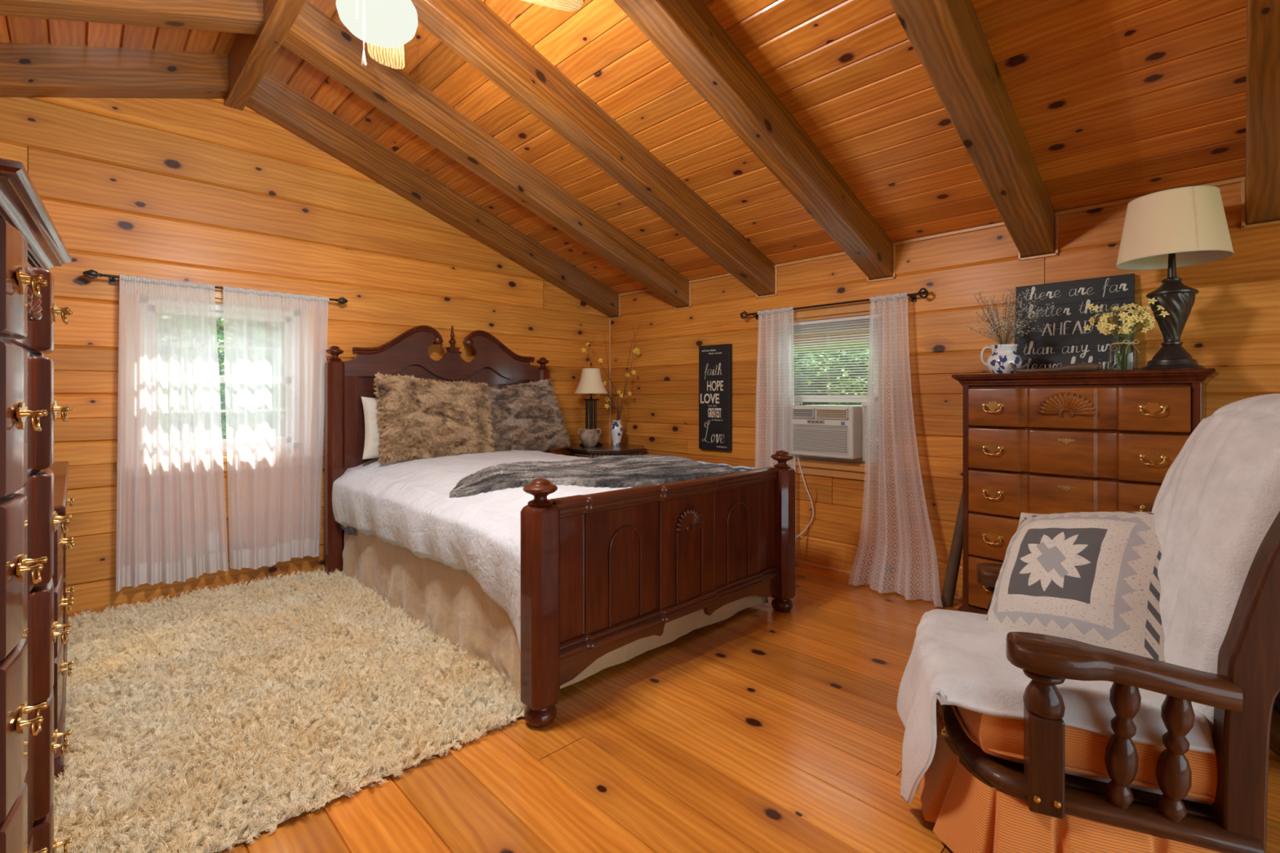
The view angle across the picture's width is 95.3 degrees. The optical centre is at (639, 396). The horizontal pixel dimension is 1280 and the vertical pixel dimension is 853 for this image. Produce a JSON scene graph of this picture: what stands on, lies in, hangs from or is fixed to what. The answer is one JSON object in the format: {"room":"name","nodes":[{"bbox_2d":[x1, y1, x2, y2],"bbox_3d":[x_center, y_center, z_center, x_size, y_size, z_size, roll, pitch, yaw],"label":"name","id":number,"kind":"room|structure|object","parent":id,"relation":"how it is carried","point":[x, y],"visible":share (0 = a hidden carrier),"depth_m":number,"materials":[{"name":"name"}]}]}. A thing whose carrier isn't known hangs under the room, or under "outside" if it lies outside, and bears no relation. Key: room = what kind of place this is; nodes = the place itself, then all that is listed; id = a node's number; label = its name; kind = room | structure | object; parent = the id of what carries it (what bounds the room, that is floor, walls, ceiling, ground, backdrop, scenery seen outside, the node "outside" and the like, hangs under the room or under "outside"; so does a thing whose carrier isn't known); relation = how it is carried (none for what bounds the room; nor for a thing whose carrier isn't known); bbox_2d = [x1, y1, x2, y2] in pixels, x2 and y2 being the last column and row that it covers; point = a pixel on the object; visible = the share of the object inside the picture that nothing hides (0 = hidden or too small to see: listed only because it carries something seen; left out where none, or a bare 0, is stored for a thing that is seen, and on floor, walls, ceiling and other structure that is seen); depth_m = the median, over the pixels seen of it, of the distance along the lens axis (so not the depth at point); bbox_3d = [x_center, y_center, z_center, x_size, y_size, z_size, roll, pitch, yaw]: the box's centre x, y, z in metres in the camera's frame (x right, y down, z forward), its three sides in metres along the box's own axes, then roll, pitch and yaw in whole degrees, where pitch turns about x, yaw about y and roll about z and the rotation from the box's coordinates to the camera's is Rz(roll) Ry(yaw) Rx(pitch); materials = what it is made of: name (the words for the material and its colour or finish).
{"room":"bedroom","nodes":[
{"label":"bedroom","id":0,"kind":"room"},
{"bbox_2d":[0,97,608,619],"bbox_3d":[-2.497,-0.419,3.583,6.117,3.238,0.011,0,0,-44],"label":"wall","id":1,"kind":"structure","parent":0,"point":[203,191],"depth_m":3.54,"materials":[{"name":"brown wood"}]},
{"bbox_2d":[115,288,226,471],"bbox_3d":[-2.554,-0.099,3.599,1.014,1.107,0.205,0,0,-44],"label":"window","id":2,"kind":"structure","parent":1,"relation":"in","point":[218,292],"depth_m":3.57,"materials":[{"name":"white plastic"}]},
{"bbox_2d":[608,317,610,443],"bbox_3d":[-0.293,0.217,5.697,0.018,1.965,0.018,0,0,-44],"label":"trim","id":3,"kind":"structure","parent":1,"relation":"attached to","point":[609,317],"depth_m":5.69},
{"bbox_2d":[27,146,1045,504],"bbox_3d":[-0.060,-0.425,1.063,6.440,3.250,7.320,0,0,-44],"label":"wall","id":4,"kind":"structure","parent":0,"point":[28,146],"depth_m":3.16,"materials":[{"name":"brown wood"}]},
{"bbox_2d":[82,269,347,304],"bbox_3d":[-2.473,-0.640,3.534,1.307,0.060,0.108,0,0,-44],"label":"curtain rod","id":5,"kind":"object","parent":4,"relation":"attached to","point":[91,273],"visible":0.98,"depth_m":3.14,"materials":[{"name":"black metal"}]},
{"bbox_2d":[115,274,228,591],"bbox_3d":[-2.650,0.200,3.324,0.500,1.720,0.079,0,0,-44],"label":"curtain","id":6,"kind":"object","parent":5,"relation":"hanging from","point":[171,526],"visible":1,"depth_m":3.30,"materials":[{"name":"white fabric"}]},
{"bbox_2d":[222,285,328,569],"bbox_3d":[-2.280,0.202,3.682,0.580,1.720,0.072,0,0,-44],"label":"curtain","id":7,"kind":"object","parent":5,"relation":"hanging from","point":[275,344],"visible":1,"depth_m":3.66,"materials":[{"name":"white fabric"}]},
{"bbox_2d":[740,288,928,319],"bbox_3d":[1.272,-0.621,4.017,0.114,0.066,1.378,0,0,-44],"label":"curtain rod","id":8,"kind":"object","parent":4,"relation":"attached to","point":[913,295],"visible":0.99,"depth_m":3.86,"materials":[{"name":"black metal"}]},
{"bbox_2d":[755,306,795,555],"bbox_3d":[0.987,0.250,4.277,0.084,1.780,0.347,0,0,-44],"label":"curtain","id":9,"kind":"object","parent":8,"relation":"hanging from","point":[786,393],"visible":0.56,"depth_m":4.28,"materials":[{"name":"beige fabric"}]},
{"bbox_2d":[848,292,942,607],"bbox_3d":[1.570,0.273,3.543,0.226,1.830,0.551,0,0,-44],"label":"curtain","id":10,"kind":"object","parent":8,"relation":"hanging from","point":[908,553],"visible":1,"depth_m":3.62,"materials":[{"name":"beige fabric"}]},
{"bbox_2d":[0,0,1246,293],"bbox_3d":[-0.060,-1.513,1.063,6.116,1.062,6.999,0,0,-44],"label":"ceiling","id":11,"kind":"structure","parent":0,"point":[1111,100],"depth_m":2.79,"materials":[{"name":"brown wood"}]},
{"bbox_2d":[0,40,228,98],"bbox_3d":[-3.559,-1.398,2.448,3.015,1.265,0.138,0,0,-44],"label":"rafter","id":12,"kind":"object","parent":11,"relation":"attached to","point":[26,70],"visible":1,"depth_m":3.09,"materials":[{"name":"brown wood"}]},
{"bbox_2d":[0,0,263,34],"bbox_3d":[-2.945,-1.398,1.813,3.015,1.265,0.155,0,0,-44],"label":"rafter","id":13,"kind":"object","parent":11,"relation":"attached to","point":[241,16],"visible":1,"depth_m":2.56,"materials":[{"name":"brown wood"}]},
{"bbox_2d":[224,0,306,111],"bbox_3d":[-0.059,-1.913,1.062,0.094,0.295,6.999,0,0,-44],"label":"ridge beam","id":14,"kind":"structure","parent":11,"relation":"attached to","point":[250,55],"depth_m":3.04,"materials":[{"name":"brown wood"}]},
{"bbox_2d":[335,0,584,69],"bbox_3d":[-0.838,-1.375,1.868,1.012,0.780,1.012,0,0,24],"label":"ceiling fan","id":15,"kind":"object","parent":14,"relation":"hanging from","point":[385,26],"visible":1,"depth_m":1.85,"materials":[{"name":"white glass"}]},
{"bbox_2d":[245,71,618,317],"bbox_3d":[-1.327,-1.398,4.607,3.015,1.265,0.138,0,0,-44],"label":"rafter","id":16,"kind":"object","parent":11,"relation":"attached to","point":[273,99],"visible":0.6,"depth_m":4.25,"materials":[{"name":"brown wood"}]},
{"bbox_2d":[281,0,688,307],"bbox_3d":[-0.713,-1.398,3.971,3.015,1.265,0.155,0,0,-44],"label":"rafter","id":17,"kind":"object","parent":11,"relation":"attached to","point":[314,37],"visible":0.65,"depth_m":3.57,"materials":[{"name":"brown wood"}]},
{"bbox_2d":[411,0,774,296],"bbox_3d":[-0.126,-1.398,3.364,3.015,1.265,0.155,0,0,-44],"label":"rafter","id":18,"kind":"object","parent":11,"relation":"attached to","point":[471,28],"visible":1,"depth_m":3.13,"materials":[{"name":"brown wood"}]},
{"bbox_2d":[613,0,893,279],"bbox_3d":[0.481,-1.398,2.737,3.015,1.265,0.155,0,0,-44],"label":"rafter","id":19,"kind":"object","parent":11,"relation":"attached to","point":[686,33],"visible":1,"depth_m":2.76,"materials":[{"name":"brown wood"}]},
{"bbox_2d":[888,0,1055,257],"bbox_3d":[1.077,-1.398,2.121,3.015,1.265,0.155,0,0,-44],"label":"rafter","id":20,"kind":"object","parent":11,"relation":"attached to","point":[948,37],"visible":1,"depth_m":2.39,"materials":[{"name":"brown wood"}]},
{"bbox_2d":[1245,0,1279,224],"bbox_3d":[1.675,-1.398,1.502,3.015,1.265,0.155,0,0,-44],"label":"rafter","id":21,"kind":"object","parent":11,"relation":"attached to","point":[1263,16],"visible":1,"depth_m":2.08,"materials":[{"name":"brown wood"}]},
{"bbox_2d":[213,562,1279,852],"bbox_3d":[-0.094,1.260,1.030,6.416,0.120,7.200,0,0,-44],"label":"floor","id":22,"kind":"structure","parent":0,"point":[760,728],"depth_m":1.90,"materials":[{"name":"brown wood"}]},
{"bbox_2d":[0,157,72,852],"bbox_3d":[-1.321,0.431,0.972,0.508,1.538,0.764,0,0,-40],"label":"dresser","id":23,"kind":"object","parent":22,"relation":"on","point":[31,244],"visible":1,"depth_m":0.98,"materials":[{"name":"brown wood"}]},
{"bbox_2d":[47,461,74,782],"bbox_3d":[-2.506,0.766,2.217,0.512,0.868,1.688,0,0,-44],"label":"dresser","id":24,"kind":"object","parent":22,"relation":"on","point":[60,469],"visible":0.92,"depth_m":1.91,"materials":[{"name":"brown wood"}]},
{"bbox_2d":[53,565,526,852],"bbox_3d":[-1.740,1.188,2.578,1.530,0.008,2.395,0,0,-44],"label":"shag rug","id":25,"kind":"object","parent":22,"relation":"on","point":[206,722],"visible":0.9,"depth_m":2.16,"materials":[{"name":"beige carpet"}]},
{"bbox_2d":[324,324,795,728],"bbox_3d":[-0.598,0.329,3.558,1.752,1.742,2.479,0,0,-44],"label":"bed","id":26,"kind":"object","parent":22,"relation":"on","point":[602,573],"visible":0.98,"depth_m":2.65,"materials":[{"name":"brown wood"}]},
{"bbox_2d":[342,529,768,701],"bbox_3d":[-0.614,0.979,3.554,1.611,0.409,2.231,0,0,-44],"label":"bed skirt","id":27,"kind":"object","parent":26,"relation":"attached to","point":[450,601],"visible":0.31,"depth_m":2.79,"materials":[{"name":"beige fabric"}]},
{"bbox_3d":[-0.622,0.710,3.586,1.510,0.420,2.210,0,0,-44],"label":"mattress","id":28,"kind":"object","parent":26,"relation":"on","visible":0},
{"bbox_2d":[340,524,356,535],"bbox_3d":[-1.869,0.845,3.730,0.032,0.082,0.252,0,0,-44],"label":"sheet","id":29,"kind":"object","parent":28,"relation":"on","point":[348,530],"visible":0.7,"depth_m":3.70,"materials":[{"name":"grey fabric"}]},
{"bbox_2d":[332,449,756,653],"bbox_3d":[-0.596,0.738,3.587,1.764,0.689,2.300,0,0,-44],"label":"comforter","id":30,"kind":"object","parent":28,"relation":"on","point":[407,504],"depth_m":2.82,"materials":[{"name":"white fabric"}]},
{"bbox_2d":[361,396,382,459],"bbox_3d":[-1.588,0.225,4.082,0.696,0.446,0.201,0,0,-41],"label":"bed pillow","id":31,"kind":"object","parent":30,"relation":"on","point":[372,432],"visible":0.07,"depth_m":3.85,"materials":[{"name":"beige fabric"}]},
{"bbox_2d":[372,371,494,464],"bbox_3d":[-1.402,0.155,4.047,0.823,0.597,0.298,0,0,-40],"label":"fur pillow","id":32,"kind":"object","parent":30,"relation":"on","point":[422,418],"visible":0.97,"depth_m":3.91,"materials":[{"name":"brown fur"}]},
{"bbox_2d":[486,378,570,451],"bbox_3d":[-0.951,0.170,4.588,0.280,0.616,0.843,0,0,42],"label":"fur pillow","id":33,"kind":"object","parent":30,"relation":"on","point":[525,416],"visible":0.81,"depth_m":4.54,"materials":[{"name":"brown fur"}]},
{"bbox_2d":[448,454,740,497],"bbox_3d":[-0.158,0.420,3.140,1.560,0.137,0.930,0,0,-41],"label":"fur throw","id":34,"kind":"object","parent":30,"relation":"on","point":[619,471],"visible":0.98,"depth_m":2.88,"materials":[{"name":"grey fur"}]},
{"bbox_2d":[566,443,644,457],"bbox_3d":[-0.295,0.823,5.147,0.669,0.755,0.669,0,0,-44],"label":"side table","id":35,"kind":"object","parent":22,"relation":"on","point":[606,449],"visible":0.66,"depth_m":4.94,"materials":[{"name":"brown wood"}]},
{"bbox_2d":[577,428,601,447],"bbox_3d":[-0.444,0.363,5.143,0.180,0.163,0.180,0,0,-44],"label":"clay jar","id":36,"kind":"object","parent":35,"relation":"on","point":[588,437],"visible":1,"depth_m":5.09,"materials":[{"name":"beige ceramic"}]},
{"bbox_2d":[574,363,607,446],"bbox_3d":[-0.439,0.072,5.238,0.304,0.745,0.304,0,0,-44],"label":"table lamp","id":37,"kind":"object","parent":35,"relation":"on","point":[590,383],"visible":0.94,"depth_m":5.17,"materials":[{"name":"beige fabric"}]},
{"bbox_2d":[610,419,622,445],"bbox_3d":[-0.212,0.330,5.284,0.114,0.230,0.114,0,0,-44],"label":"vase","id":38,"kind":"object","parent":35,"relation":"on","point":[616,429],"visible":0.99,"depth_m":5.25,"materials":[{"name":"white ceramic"}]},
{"bbox_2d":[581,324,640,420],"bbox_3d":[-0.264,-0.176,5.286,0.547,1.003,0.105,0,0,1],"label":"branches","id":39,"kind":"object","parent":38,"relation":"in","point":[634,350],"visible":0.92,"depth_m":5.28,"materials":[{"name":"yellow plant"}]},
{"bbox_2d":[941,487,963,607],"bbox_3d":[1.796,0.841,3.314,0.067,0.729,0.173,0,0,-44],"label":"wooden pole","id":40,"kind":"object","parent":22,"relation":"on","point":[948,594],"visible":0.66,"depth_m":3.30,"materials":[{"name":"brown wood"}]},
{"bbox_2d":[951,368,1218,614],"bbox_3d":[2.110,0.544,2.821,0.506,1.311,0.969,0,0,-44],"label":"dresser","id":41,"kind":"object","parent":22,"relation":"on","point":[1102,441],"visible":0.61,"depth_m":2.69,"materials":[{"name":"brown wood"}]},
{"bbox_2d":[980,344,1022,373],"bbox_3d":[1.865,-0.186,2.992,0.157,0.150,0.157,0,0,1],"label":"pitcher","id":42,"kind":"object","parent":41,"relation":"on","point":[999,362],"visible":0.93,"depth_m":2.94,"materials":[{"name":"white ceramic"}]},
{"bbox_2d":[963,283,1053,344],"bbox_3d":[1.857,-0.377,2.950,0.263,0.393,0.385,0,0,-44],"label":"dried flowers","id":43,"kind":"object","parent":42,"relation":"in","point":[1006,340],"visible":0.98,"depth_m":2.97,"materials":[{"name":"plant"}]},
{"bbox_2d":[1010,362,1102,373],"bbox_3d":[1.972,-0.140,2.779,0.364,0.057,0.044,0,0,44],"label":"driftwood","id":44,"kind":"object","parent":41,"relation":"on","point":[1083,366],"visible":0.98,"depth_m":2.73,"materials":[{"name":"wood"}]},
{"bbox_2d":[1014,273,1134,373],"bbox_3d":[2.227,-0.356,3.019,0.076,0.490,0.502,0,0,-44],"label":"board","id":45,"kind":"object","parent":41,"relation":"on","point":[1066,341],"visible":0.8,"depth_m":3.01,"materials":[{"name":"black wood"}]},
{"bbox_2d":[1111,336,1139,354],"bbox_3d":[2.198,-0.190,2.655,0.106,0.154,0.106,0,0,-16],"label":"ribbon","id":46,"kind":"object","parent":41,"relation":"on","point":[1128,342],"visible":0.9,"depth_m":2.61,"materials":[{"name":"fabric"}]},
{"bbox_2d":[1083,284,1169,369],"bbox_3d":[2.204,-0.311,2.654,0.152,0.380,0.306,0,0,-44],"label":"flowers","id":47,"kind":"object","parent":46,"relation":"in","point":[1108,325],"visible":1,"depth_m":2.64,"materials":[{"name":"yellow plant"}]},
{"bbox_2d":[1115,185,1234,369],"bbox_3d":[2.353,-0.503,2.582,0.387,0.785,0.387,0,0,-33],"label":"table lamp","id":48,"kind":"object","parent":41,"relation":"on","point":[1171,229],"visible":0.98,"depth_m":2.52,"materials":[{"name":"beige fabric"}]},
{"bbox_2d":[917,497,1279,852],"bbox_3d":[1.271,0.608,1.639,0.928,1.176,0.853,0,0,24],"label":"rocking chair","id":49,"kind":"object","parent":22,"relation":"on","point":[1066,789],"visible":0.56,"depth_m":1.33,"materials":[{"name":"brown wood"}]},
{"bbox_2d":[956,706,1217,804],"bbox_3d":[1.214,0.855,1.666,0.591,0.174,0.608,0,0,24],"label":"seat cushion","id":50,"kind":"object","parent":49,"relation":"on","point":[992,744],"depth_m":1.41,"materials":[{"name":"orange fabric"}]},
{"bbox_2d":[896,393,1279,803],"bbox_3d":[1.295,0.580,1.624,1.066,1.173,0.629,0,0,24],"label":"throw blanket","id":51,"kind":"object","parent":49,"relation":"on","point":[1213,509],"visible":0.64,"depth_m":1.47,"materials":[{"name":"white fabric"}]},
{"bbox_2d":[986,511,1165,662],"bbox_3d":[1.359,0.585,1.791,0.412,0.540,0.608,0,0,-26],"label":"throw pillow","id":52,"kind":"object","parent":51,"relation":"on","point":[1091,578],"visible":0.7,"depth_m":1.68,"materials":[{"name":"beige fabric"}]},
{"bbox_2d":[1269,692,1279,755],"bbox_3d":[2.221,0.950,1.871,0.549,0.460,0.612,0,0,-44],"label":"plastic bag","id":53,"kind":"object","parent":22,"relation":"on","point":[1274,740],"visible":0.07,"depth_m":1.81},
{"bbox_2d":[780,402,801,456],"bbox_3d":[1.108,0.240,4.307,0.040,0.390,0.160,0,0,-44],"label":"panel","id":54,"kind":"object","parent":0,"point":[795,403],"depth_m":4.30,"materials":[{"name":"fabric"}]},
{"bbox_2d":[861,403,882,462],"bbox_3d":[1.538,0.240,3.863,0.040,0.390,0.135,0,0,-44],"label":"panel","id":55,"kind":"object","parent":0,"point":[864,406],"depth_m":3.87,"materials":[{"name":"fabric"}]},
{"bbox_2d":[610,175,1279,596],"bbox_3d":[2.144,0.088,3.194,0.011,2.224,6.997,0,0,-44],"label":"wall","id":56,"kind":"structure","parent":0,"point":[1232,327],"depth_m":3.57,"materials":[{"name":"brown wood"}]},
{"bbox_2d":[698,343,732,451],"bbox_3d":[0.607,0.010,4.735,0.047,0.850,0.312,0,0,-44],"label":"word sign","id":57,"kind":"object","parent":56,"relation":"attached to","point":[715,362],"visible":1,"depth_m":4.71,"materials":[{"name":"black wood"}]},
{"bbox_2d":[803,486,816,561],"bbox_3d":[1.204,0.910,4.138,0.103,0.542,0.012,0,0,41],"label":"extension cord","id":58,"kind":"object","parent":56,"relation":"hanging from","point":[814,486],"visible":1,"depth_m":4.14,"materials":[{"name":"plastic"}]},
{"bbox_2d":[761,299,897,483],"bbox_3d":[1.333,-0.034,4.107,0.205,1.177,0.994,0,0,-44],"label":"window","id":59,"kind":"structure","parent":56,"relation":"in","point":[854,468],"depth_m":4.02,"materials":[{"name":"white plastic"}]},
{"bbox_2d":[777,313,882,396],"bbox_3d":[1.318,-0.269,4.092,0.032,0.546,0.790,0,0,-44],"label":"window blind","id":60,"kind":"object","parent":59,"relation":"attached to","point":[861,317],"visible":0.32,"depth_m":4.06,"materials":[{"name":"white plastic"}]},
{"bbox_2d":[780,402,882,462],"bbox_3d":[1.375,0.240,4.145,0.472,0.390,0.765,0,0,-44],"label":"air conditioner","id":61,"kind":"object","parent":59,"relation":"on","point":[830,431],"visible":0.91,"depth_m":3.92,"materials":[{"name":"beige plastic"}]},
{"bbox_2d":[795,454,813,537],"bbox_3d":[1.143,0.756,4.155,0.192,0.693,0.031,0,0,37],"label":"power cord","id":62,"kind":"object","parent":61,"relation":"hanging from","point":[797,455],"visible":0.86,"depth_m":4.14,"materials":[{"name":"plastic"}]},
{"bbox_2d":[791,408,848,419],"bbox_3d":[1.221,0.119,3.978,0.018,0.066,0.410,0,0,-44],"label":"vent","id":63,"kind":"object","parent":61,"relation":"attached to","point":[797,413],"depth_m":3.98,"materials":[{"name":"beige plastic"}]},
{"bbox_2d":[792,423,848,454],"bbox_3d":[1.222,0.289,3.979,0.022,0.193,0.410,0,0,-44],"label":"grille","id":64,"kind":"object","parent":61,"relation":"attached to","point":[807,438],"depth_m":3.97,"materials":[{"name":"beige plastic"}]},
{"bbox_2d":[795,559,963,600],"bbox_3d":[2.134,1.190,3.184,0.018,0.019,7.000,0,0,-44],"label":"baseboard","id":65,"kind":"structure","parent":56,"relation":"attached to","point":[956,597],"depth_m":3.94,"materials":[{"name":"brown wood"}]},
{"bbox_2d":[609,176,1279,319],"bbox_3d":[1.849,-0.864,3.480,0.016,0.231,6.208,0,0,-44],"label":"trim","id":66,"kind":"structure","parent":56,"relation":"attached to","point":[1242,180],"depth_m":3.31,"materials":[{"name":"brown wood"}]},
{"bbox_2d":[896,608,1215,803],"bbox_3d":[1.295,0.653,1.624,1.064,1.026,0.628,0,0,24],"label":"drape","id":67,"kind":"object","parent":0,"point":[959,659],"depth_m":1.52,"materials":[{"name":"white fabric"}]},
{"bbox_2d":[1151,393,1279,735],"bbox_3d":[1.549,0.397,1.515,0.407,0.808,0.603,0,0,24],"label":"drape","id":68,"kind":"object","parent":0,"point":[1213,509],"depth_m":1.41,"materials":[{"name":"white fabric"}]},
{"label":"outside","id":69,"kind":"structure","parent":0,"visible":0},
{"bbox_2d":[791,328,874,353],"bbox_3d":[2.100,-0.450,4.264,0.765,0.100,5.600,0,0,-44],"label":"trim","id":70,"kind":"structure","parent":69,"point":[864,330],"depth_m":4.49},
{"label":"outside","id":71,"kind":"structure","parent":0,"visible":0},
{"bbox_3d":[-0.293,4.199,5.706,80.000,0.684,80.000,0,0,-44],"label":"lawn","id":72,"kind":"structure","parent":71,"visible":0},
{"bbox_2d":[216,317,223,375],"bbox_3d":[-5.290,0.153,9.566,4.911,8.107,4.929,0,0,0],"label":"tree","id":73,"kind":"object","parent":72,"relation":"on","point":[221,326],"visible":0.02,"depth_m":8.25,"materials":[{"name":"green plant"}]},
{"bbox_2d":[216,319,226,439],"bbox_3d":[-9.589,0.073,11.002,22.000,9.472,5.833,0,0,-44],"label":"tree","id":74,"kind":"object","parent":72,"relation":"on","point":[222,389],"visible":0.02,"depth_m":12.00,"materials":[{"name":"green plant"}]},
{"bbox_2d":[216,317,226,435],"bbox_3d":[-6.090,0.539,6.740,3.783,7.335,3.928,0,0,-44],"label":"tree","id":75,"kind":"object","parent":72,"relation":"on","point":[221,357],"visible":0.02,"depth_m":6.69,"materials":[{"name":"green plant"}]},
{"bbox_2d":[791,355,830,369],"bbox_3d":[1.754,-0.268,13.466,6.357,8.946,6.027,0,0,34],"label":"tree","id":76,"kind":"object","parent":72,"relation":"on","point":[802,355],"visible":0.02,"depth_m":13.09,"materials":[{"name":"green plant"}]},
{"bbox_2d":[790,349,878,404],"bbox_3d":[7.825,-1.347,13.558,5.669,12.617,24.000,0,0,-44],"label":"trees","id":77,"kind":"object","parent":72,"relation":"on","point":[824,354],"visible":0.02,"depth_m":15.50,"materials":[{"name":"green plant"}]},
{"bbox_2d":[831,349,875,404],"bbox_3d":[5.036,0.394,8.890,5.241,7.624,6.064,0,0,-32],"label":"tree","id":78,"kind":"object","parent":72,"relation":"on","point":[857,361],"visible":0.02,"depth_m":10.18,"materials":[{"name":"green plant"}]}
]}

